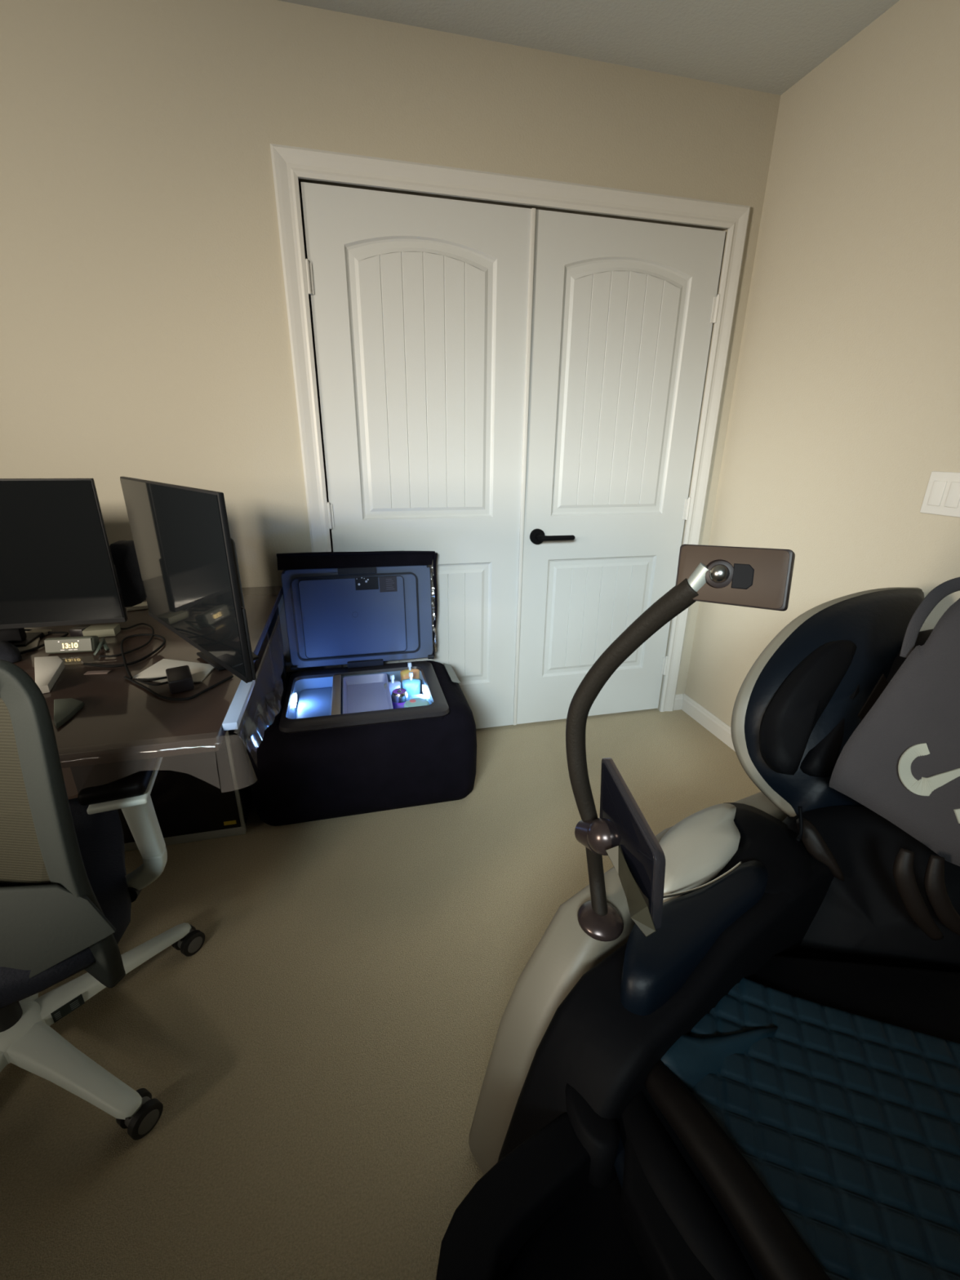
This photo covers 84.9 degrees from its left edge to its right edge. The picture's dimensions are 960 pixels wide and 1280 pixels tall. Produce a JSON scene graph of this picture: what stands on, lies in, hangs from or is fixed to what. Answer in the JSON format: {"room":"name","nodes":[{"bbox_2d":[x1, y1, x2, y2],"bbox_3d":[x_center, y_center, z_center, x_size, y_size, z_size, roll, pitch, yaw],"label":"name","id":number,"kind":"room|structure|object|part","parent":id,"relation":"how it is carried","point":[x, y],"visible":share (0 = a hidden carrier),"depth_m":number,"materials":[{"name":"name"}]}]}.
{"room":"home office","nodes":[
{"label":"home office","id":0,"kind":"room"},
{"bbox_2d":[0,708,761,1279],"bbox_3d":[-0.804,1.163,0.614,4.856,0.100,4.900,-4,21,-13],"label":"floor","id":1,"kind":"structure","parent":0,"point":[317,1068],"depth_m":1.21,"materials":[{"name":"carpet"}]},
{"bbox_2d":[0,659,204,1140],"bbox_3d":[-0.974,0.450,0.994,0.742,0.970,0.699,-13,24,-33],"label":"office chair","id":2,"kind":"object","parent":1,"relation":"on","point":[67,894],"visible":0.97,"depth_m":0.90,"materials":[{"name":"black plastic"}]},
{"bbox_3d":[-0.996,0.895,0.924,0.072,0.049,0.330,1,20,2],"label":"leg","id":3,"kind":"part","parent":2,"relation":"part of","materials":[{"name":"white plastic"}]},
{"bbox_3d":[-1.093,0.769,1.260,0.072,0.049,0.330,-12,24,-31],"label":"leg","id":4,"kind":"part","parent":2,"relation":"part of","materials":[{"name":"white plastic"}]},
{"bbox_3d":[-0.813,0.332,0.881,0.383,0.667,0.092,3,20,5],"label":"frame","id":5,"kind":"part","parent":2,"relation":"part of","materials":[{"name":"black plastic"}]},
{"bbox_3d":[-0.988,0.499,0.993,0.531,0.090,0.519,-13,24,-33],"label":"seat","id":6,"kind":"part","parent":2,"relation":"part of","materials":[{"name":"black fabric"}]},
{"bbox_3d":[-0.804,0.853,1.043,0.330,0.049,0.072,8,22,19],"label":"leg","id":7,"kind":"part","parent":2,"relation":"part of","materials":[{"name":"white plastic"}]},
{"bbox_3d":[-0.865,0.775,1.250,0.072,0.049,0.330,16,25,36],"label":"leg","id":8,"kind":"part","parent":2,"relation":"part of","materials":[{"name":"white plastic"}]},
{"bbox_3d":[-0.679,0.328,1.049,0.092,0.160,0.220,-7,22,-19],"label":"armrest post","id":9,"kind":"part","parent":2,"relation":"part of","materials":[{"name":"white plastic"}]},
{"bbox_3d":[-0.704,0.507,1.062,0.032,0.038,0.040,-4,21,-13],"label":"adjustment knob","id":10,"kind":"part","parent":2,"relation":"part of","materials":[{"name":"black plastic"}]},
{"bbox_2d":[13,586,287,799],"bbox_3d":[-1.355,0.396,1.439,1.668,0.756,1.184,-4,21,-13],"label":"desk","id":11,"kind":"object","parent":1,"relation":"on","point":[119,720],"visible":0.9,"depth_m":1.15,"materials":[{"name":"brown wood"}]},
{"bbox_2d":[0,640,22,662],"bbox_3d":[-1.205,0.025,1.320,0.153,0.033,0.066,19,27,41],"label":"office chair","id":12,"kind":"object","parent":11,"relation":"on","point":[9,652],"visible":0.96,"depth_m":1.29,"materials":[{"name":"black fabric"}]},
{"bbox_2d":[17,637,39,652],"bbox_3d":[-1.202,0.013,1.394,0.048,0.006,0.100,-13,24,-33],"label":"paper stack","id":13,"kind":"object","parent":11,"relation":"on","point":[35,643],"visible":0.54,"depth_m":1.38,"materials":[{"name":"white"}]},
{"bbox_2d":[26,629,52,635],"bbox_3d":[-1.242,-0.020,1.478,0.055,0.010,0.030,0,20,-2],"label":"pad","id":14,"kind":"object","parent":11,"relation":"on","point":[45,632],"visible":0.71,"depth_m":1.47,"materials":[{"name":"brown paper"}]},
{"bbox_2d":[20,628,68,653],"bbox_3d":[-1.218,-0.009,1.448,0.245,0.006,0.127,17,26,38],"label":"cable","id":15,"kind":"object","parent":11,"relation":"on","point":[25,629],"visible":0.56,"depth_m":1.39,"materials":[{"name":"black rubber"}]},
{"bbox_2d":[34,656,64,693],"bbox_3d":[-0.996,0.074,1.218,0.054,0.018,0.218,-15,26,-36],"label":"notebook","id":16,"kind":"object","parent":11,"relation":"on","point":[48,669],"visible":0.9,"depth_m":1.21,"materials":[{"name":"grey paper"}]},
{"bbox_2d":[0,478,127,647],"bbox_3d":[-1.245,-0.189,1.326,0.614,0.425,0.146,-4,21,-13],"label":"monitor","id":17,"kind":"object","parent":11,"relation":"on","point":[57,568],"visible":1,"depth_m":1.29,"materials":[{"name":"black plastic"}]},
{"bbox_2d":[53,697,84,728],"bbox_3d":[-0.822,0.141,1.051,0.049,0.012,0.136,-14,25,-35],"label":"wedge","id":18,"kind":"object","parent":11,"relation":"on","point":[64,709],"visible":1,"depth_m":1.05,"materials":[{"name":"grey plastic"}]},
{"bbox_2d":[44,635,99,653],"bbox_3d":[-1.053,0.012,1.357,0.115,0.044,0.042,-3,21,-10],"label":"digital clock","id":19,"kind":"object","parent":11,"relation":"on","point":[80,643],"visible":0.98,"depth_m":1.34,"materials":[{"name":"grey plastic"}]},
{"bbox_2d":[68,625,90,636],"bbox_3d":[-1.121,-0.025,1.474,0.038,0.024,0.040,0,20,-2],"label":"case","id":20,"kind":"object","parent":11,"relation":"on","point":[77,631],"visible":0.72,"depth_m":1.46,"materials":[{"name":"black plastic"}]},
{"bbox_2d":[84,670,111,675],"bbox_3d":[-0.901,0.076,1.237,0.050,0.002,0.018,-3,21,-9],"label":"scrap","id":21,"kind":"object","parent":11,"relation":"on","point":[100,672],"visible":1,"depth_m":1.24,"materials":[{"name":"brown"}]},
{"bbox_2d":[93,637,109,655],"bbox_3d":[-0.987,0.012,1.375,0.030,0.023,0.118,-9,22,-24],"label":"strap","id":22,"kind":"object","parent":11,"relation":"on","point":[102,642],"visible":1,"depth_m":1.37,"materials":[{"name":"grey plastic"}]},
{"bbox_2d":[82,623,120,637],"bbox_3d":[-1.065,-0.026,1.480,0.077,0.022,0.050,-5,21,-16],"label":"box","id":23,"kind":"object","parent":11,"relation":"on","point":[103,630],"visible":0.91,"depth_m":1.46,"materials":[{"name":"yellow"}]},
{"bbox_2d":[83,633,165,679],"bbox_3d":[-0.900,0.038,1.329,0.147,0.006,0.321,-4,21,-13],"label":"cable","id":24,"kind":"object","parent":11,"relation":"on","point":[125,664],"visible":1,"depth_m":1.31,"materials":[{"name":"black rubber"}]},
{"bbox_2d":[99,622,154,657],"bbox_3d":[-0.971,-0.005,1.444,0.140,0.005,0.270,-15,25,-35],"label":"cable","id":25,"kind":"object","parent":11,"relation":"on","point":[144,624],"visible":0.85,"depth_m":1.40,"materials":[{"name":"black rubber"}]},
{"bbox_2d":[109,540,146,607],"bbox_3d":[-1.043,-0.192,1.535,0.096,0.186,0.090,-4,21,-13],"label":"speaker","id":26,"kind":"object","parent":11,"relation":"on","point":[123,553],"visible":0.73,"depth_m":1.51,"materials":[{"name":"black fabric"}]},
{"bbox_2d":[124,604,147,608],"bbox_3d":[-1.113,-0.108,1.700,0.071,0.004,0.006,-6,21,-18],"label":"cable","id":27,"kind":"object","parent":11,"relation":"on","point":[144,605],"visible":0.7,"depth_m":1.70,"materials":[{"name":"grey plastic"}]},
{"bbox_2d":[126,601,148,611],"bbox_3d":[-1.128,-0.111,1.728,0.060,0.008,0.071,-13,24,-31],"label":"brick","id":28,"kind":"object","parent":11,"relation":"on","point":[143,603],"visible":0.44,"depth_m":1.71,"materials":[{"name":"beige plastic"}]},
{"bbox_2d":[134,665,194,693],"bbox_3d":[-0.696,0.082,1.177,0.163,0.032,0.081,10,22,24],"label":"power adapter","id":29,"kind":"object","parent":11,"relation":"on","point":[180,679],"visible":1,"depth_m":1.14,"materials":[{"name":"black plastic"}]},
{"bbox_3d":[-0.737,0.095,1.166,0.101,0.014,0.024,8,21,18],"label":"cord","id":30,"kind":"part","parent":29,"relation":"part of","materials":[{"name":"black plastic"}]},
{"bbox_3d":[-0.732,0.088,1.161,0.090,0.023,0.023,7,21,17],"label":"cord","id":31,"kind":"part","parent":29,"relation":"part of","materials":[{"name":"plastic"}]},
{"bbox_3d":[-1.494,0.258,1.817,1.488,0.689,0.030,-4,21,-13],"label":"modesty panel","id":32,"kind":"part","parent":11,"relation":"part of","materials":[{"name":"brown wood"}]},
{"bbox_2d":[132,658,214,682],"bbox_3d":[-0.715,0.075,1.242,0.184,0.004,0.113,5,21,13],"label":"envelope","id":33,"kind":"object","parent":11,"relation":"on","point":[199,671],"visible":0.64,"depth_m":1.25,"materials":[{"name":"grey paper"}]},
{"bbox_2d":[124,675,233,700],"bbox_3d":[-0.693,0.105,1.157,0.247,0.005,0.121,0,20,-2],"label":"cable","id":34,"kind":"object","parent":11,"relation":"on","point":[231,676],"visible":1,"depth_m":1.14,"materials":[{"name":"black rubber"}]},
{"bbox_2d":[120,476,258,683],"bbox_3d":[-0.627,-0.147,1.227,0.616,0.427,0.146,19,27,40],"label":"monitor","id":35,"kind":"object","parent":11,"relation":"on","point":[185,549],"visible":1,"depth_m":1.09,"materials":[{"name":"black plastic"}]},
{"bbox_3d":[-0.791,0.182,2.086,0.050,0.719,0.050,-4,21,-13],"label":"leg","id":36,"kind":"part","parent":11,"relation":"part of","materials":[{"name":"black plastic"}]},
{"bbox_2d":[70,718,253,851],"bbox_3d":[-1.049,0.428,1.775,0.452,0.468,0.230,-4,21,-13],"label":"computer tower","id":37,"kind":"object","parent":1,"relation":"on","point":[207,795],"visible":0.35,"depth_m":1.72,"materials":[{"name":"black plastic"}]},
{"bbox_3d":[-1.026,0.462,1.683,0.452,0.468,0.020,-4,21,-13],"label":"frame","id":38,"kind":"part","parent":37,"relation":"part of","materials":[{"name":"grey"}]},
{"bbox_2d":[245,551,476,826],"bbox_3d":[-0.442,0.145,1.965,0.797,0.877,0.512,-4,21,-13],"label":"cooler","id":39,"kind":"object","parent":1,"relation":"on","point":[308,760],"visible":0.98,"depth_m":1.92,"materials":[{"name":"black plastic"}]},
{"bbox_2d":[293,693,297,707],"bbox_3d":[-0.677,0.221,1.921,0.008,0.026,0.070,-4,21,-13],"label":"lamp","id":40,"kind":"object","parent":39,"relation":"attached to","point":[295,696],"depth_m":1.91,"materials":[{"name":"white plastic"}]},
{"bbox_3d":[-0.477,-0.100,2.106,0.570,0.398,0.059,-4,21,-13],"label":"lid","id":41,"kind":"part","parent":39,"relation":"part of","materials":[{"name":"blue plastic"}]},
{"bbox_2d":[342,673,393,714],"bbox_3d":[-0.421,0.224,1.958,0.171,0.065,0.324,-4,21,-13],"label":"storage bin","id":42,"kind":"object","parent":39,"relation":"in","point":[367,692],"visible":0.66,"depth_m":1.99,"materials":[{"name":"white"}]},
{"bbox_2d":[383,674,400,694],"bbox_3d":[-0.339,0.228,2.065,0.069,0.192,0.041,-10,23,-26],"label":"bottle","id":43,"kind":"object","parent":39,"relation":"in","point":[393,685],"visible":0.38,"depth_m":2.04,"materials":[{"name":"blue plastic"}]},
{"bbox_2d":[391,688,408,708],"bbox_3d":[-0.301,0.285,1.989,0.063,0.202,0.063,-4,21,-13],"label":"drink can","id":44,"kind":"object","parent":39,"relation":"in","point":[399,696],"visible":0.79,"depth_m":1.94,"materials":[{"name":"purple metal"}]},
{"bbox_2d":[400,662,419,686],"bbox_3d":[-0.282,0.191,2.150,0.084,0.205,0.048,-6,21,-18],"label":"bottle","id":45,"kind":"object","parent":39,"relation":"in","point":[404,673],"visible":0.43,"depth_m":2.13,"materials":[{"name":"orange plastic"}]},
{"bbox_2d":[401,671,420,699],"bbox_3d":[-0.271,0.221,2.083,0.078,0.195,0.044,-1,20,-5],"label":"bottle","id":46,"kind":"object","parent":39,"relation":"in","point":[412,686],"visible":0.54,"depth_m":2.06,"materials":[{"name":"teal plastic"}]},
{"bbox_2d":[404,697,429,707],"bbox_3d":[-0.228,0.268,1.899,0.092,0.097,0.092,-4,21,-13],"label":"tub","id":47,"kind":"object","parent":39,"relation":"in","point":[414,702],"visible":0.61,"depth_m":1.88,"materials":[{"name":"teal"}]},
{"bbox_2d":[409,693,424,698],"bbox_3d":[-0.237,0.275,2.002,0.054,0.132,0.053,-4,21,-13],"label":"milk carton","id":48,"kind":"object","parent":39,"relation":"in","point":[420,695],"visible":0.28,"depth_m":1.98,"materials":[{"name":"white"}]},
{"bbox_2d":[422,684,426,698],"bbox_3d":[-0.211,0.196,2.000,0.008,0.026,0.070,-4,21,-13],"label":"lamp","id":49,"kind":"object","parent":39,"relation":"attached to","point":[424,686],"depth_m":1.99,"materials":[{"name":"white plastic"}]},
{"bbox_2d":[435,586,959,1279],"bbox_3d":[0.683,0.527,0.876,1.618,0.932,0.907,-13,24,-33],"label":"chair","id":50,"kind":"object","parent":1,"relation":"on","point":[763,1082],"visible":1,"depth_m":0.80,"materials":[{"name":"black leather"}]},
{"bbox_2d":[565,559,754,942],"bbox_3d":[0.250,0.198,0.784,0.161,0.645,0.275,-4,21,-13],"label":"gooseneck stand","id":51,"kind":"object","parent":50,"relation":"on","point":[599,919],"visible":0.93,"depth_m":0.82,"materials":[{"name":"brown metal"}]},
{"bbox_2d":[599,757,665,929],"bbox_3d":[0.222,0.293,0.782,0.024,0.154,0.197,-4,21,-13],"label":"tablet","id":52,"kind":"object","parent":51,"relation":"attached to","point":[644,856],"visible":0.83,"depth_m":0.76,"materials":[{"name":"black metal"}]},
{"bbox_2d":[675,544,795,611],"bbox_3d":[0.324,-0.082,0.676,0.140,0.083,0.041,16,25,35],"label":"smartphone","id":53,"kind":"object","parent":51,"relation":"on","point":[770,589],"visible":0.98,"depth_m":0.65,"materials":[{"name":"black plastic"}]},
{"bbox_3d":[0.330,-0.079,0.659,0.027,0.032,0.014,16,25,35],"label":"mount plate","id":54,"kind":"part","parent":51,"relation":"part of","materials":[{"name":"black metal"}]},
{"bbox_3d":[0.555,0.488,1.062,0.179,0.160,0.339,11,23,27],"label":"armrest","id":55,"kind":"part","parent":50,"relation":"part of","materials":[{"name":"black leather"}]},
{"bbox_2d":[620,955,959,1279],"bbox_3d":[0.579,0.697,0.751,0.810,0.070,0.526,-4,21,-13],"label":"seat cushion","id":56,"kind":"object","parent":50,"relation":"on","point":[921,993],"depth_m":0.74,"materials":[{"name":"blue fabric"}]},
{"bbox_3d":[0.641,0.367,1.050,0.014,0.056,0.048,9,22,21],"label":"seam cord","id":57,"kind":"part","parent":50,"relation":"part of","materials":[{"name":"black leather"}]},
{"bbox_3d":[0.538,0.713,0.611,0.552,0.082,0.547,7,21,17],"label":"quilted seat","id":58,"kind":"part","parent":50,"relation":"part of","materials":[{"name":"leather"}]},
{"bbox_2d":[744,588,924,816],"bbox_3d":[0.885,0.163,1.255,0.552,0.506,0.321,-4,21,-13],"label":"cushion","id":59,"kind":"object","parent":50,"relation":"on","point":[805,694],"depth_m":1.18,"materials":[{"name":"black leather"}]},
{"bbox_2d":[782,805,959,972],"bbox_3d":[0.829,0.586,1.096,0.440,0.436,0.357,7,21,16],"label":"cushion","id":60,"kind":"object","parent":50,"relation":"on","point":[859,908],"depth_m":1.03,"materials":[{"name":"black leather"}]},
{"bbox_2d":[829,577,959,866],"bbox_3d":[0.897,0.139,0.971,0.328,0.497,0.215,17,26,38],"label":"tote bag","id":61,"kind":"object","parent":50,"relation":"on","point":[901,762],"visible":1,"depth_m":0.99,"materials":[{"name":"fabric"}]},
{"bbox_3d":[0.894,-0.049,1.012,0.139,0.174,0.037,2,20,3],"label":"handle","id":62,"kind":"part","parent":61,"relation":"part of","materials":[{"name":"fabric"}]},
{"bbox_2d":[886,628,933,683],"bbox_3d":[1.115,0.215,1.209,0.407,0.519,0.305,0,20,0],"label":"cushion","id":63,"kind":"object","parent":50,"relation":"on","point":[895,637],"depth_m":1.21,"materials":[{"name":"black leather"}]},
{"bbox_2d":[0,0,780,710],"bbox_3d":[-1.288,-0.740,2.086,4.856,2.438,0.700,-4,21,-13],"label":"wall","id":64,"kind":"structure","parent":0,"point":[144,335],"depth_m":1.65,"materials":[{"name":"paint"}]},
{"bbox_2d":[300,182,535,728],"bbox_3d":[-0.204,-0.515,2.079,0.787,2.013,0.050,-4,21,-13],"label":"door","id":65,"kind":"structure","parent":64,"relation":"in","point":[422,305],"depth_m":1.93,"materials":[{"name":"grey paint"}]},
{"bbox_2d":[270,143,751,711],"bbox_3d":[0.178,-0.566,2.134,1.685,2.106,0.020,-4,21,-13],"label":"trim","id":66,"kind":"structure","parent":64,"relation":"attached to","point":[289,163],"depth_m":1.82,"materials":[{"name":"white paint"}]},
{"bbox_2d":[516,208,725,724],"bbox_3d":[0.559,-0.563,2.230,0.778,2.013,0.104,-4,21,-13],"label":"door","id":67,"kind":"structure","parent":64,"relation":"in","point":[624,312],"depth_m":2.15,"materials":[{"name":"grey paint"}]},
{"bbox_3d":[0.303,-0.429,2.194,0.179,0.064,0.069,-4,21,-13],"label":"handle","id":68,"kind":"part","parent":67,"relation":"part of","materials":[{"name":"black metal"}]},
{"bbox_2d":[673,693,683,710],"bbox_3d":[-1.221,0.486,2.168,4.642,0.083,0.014,-4,21,-13],"label":"baseboard","id":69,"kind":"structure","parent":64,"relation":"attached to","point":[678,700],"depth_m":2.67,"materials":[{"name":"white paint"}]},
{"bbox_2d":[277,0,899,95],"bbox_3d":[-0.781,-1.217,-0.267,4.856,0.100,4.900,-4,21,-13],"label":"ceiling","id":70,"kind":"structure","parent":0,"point":[764,46],"depth_m":1.57,"materials":[{"name":"grey paint"}]},
{"bbox_2d":[684,0,959,726],"bbox_3d":[1.589,-0.099,0.433,0.100,2.438,4.100,-4,21,-13],"label":"wall","id":71,"kind":"structure","parent":0,"point":[845,406],"depth_m":1.67,"materials":[{"name":"paint"}]},
{"bbox_2d":[681,693,735,751],"bbox_3d":[1.522,1.009,0.829,0.014,0.083,4.100,-4,21,-13],"label":"baseboard","id":72,"kind":"structure","parent":71,"relation":"attached to","point":[701,715],"depth_m":2.50,"materials":[{"name":"white paint"}]},
{"bbox_2d":[920,471,959,517],"bbox_3d":[1.283,-0.392,1.416,0.010,0.114,0.163,-4,21,-13],"label":"light switch","id":73,"kind":"object","parent":71,"relation":"attached to","point":[942,495],"visible":1,"depth_m":1.44,"materials":[{"name":"white paint"}]}
]}

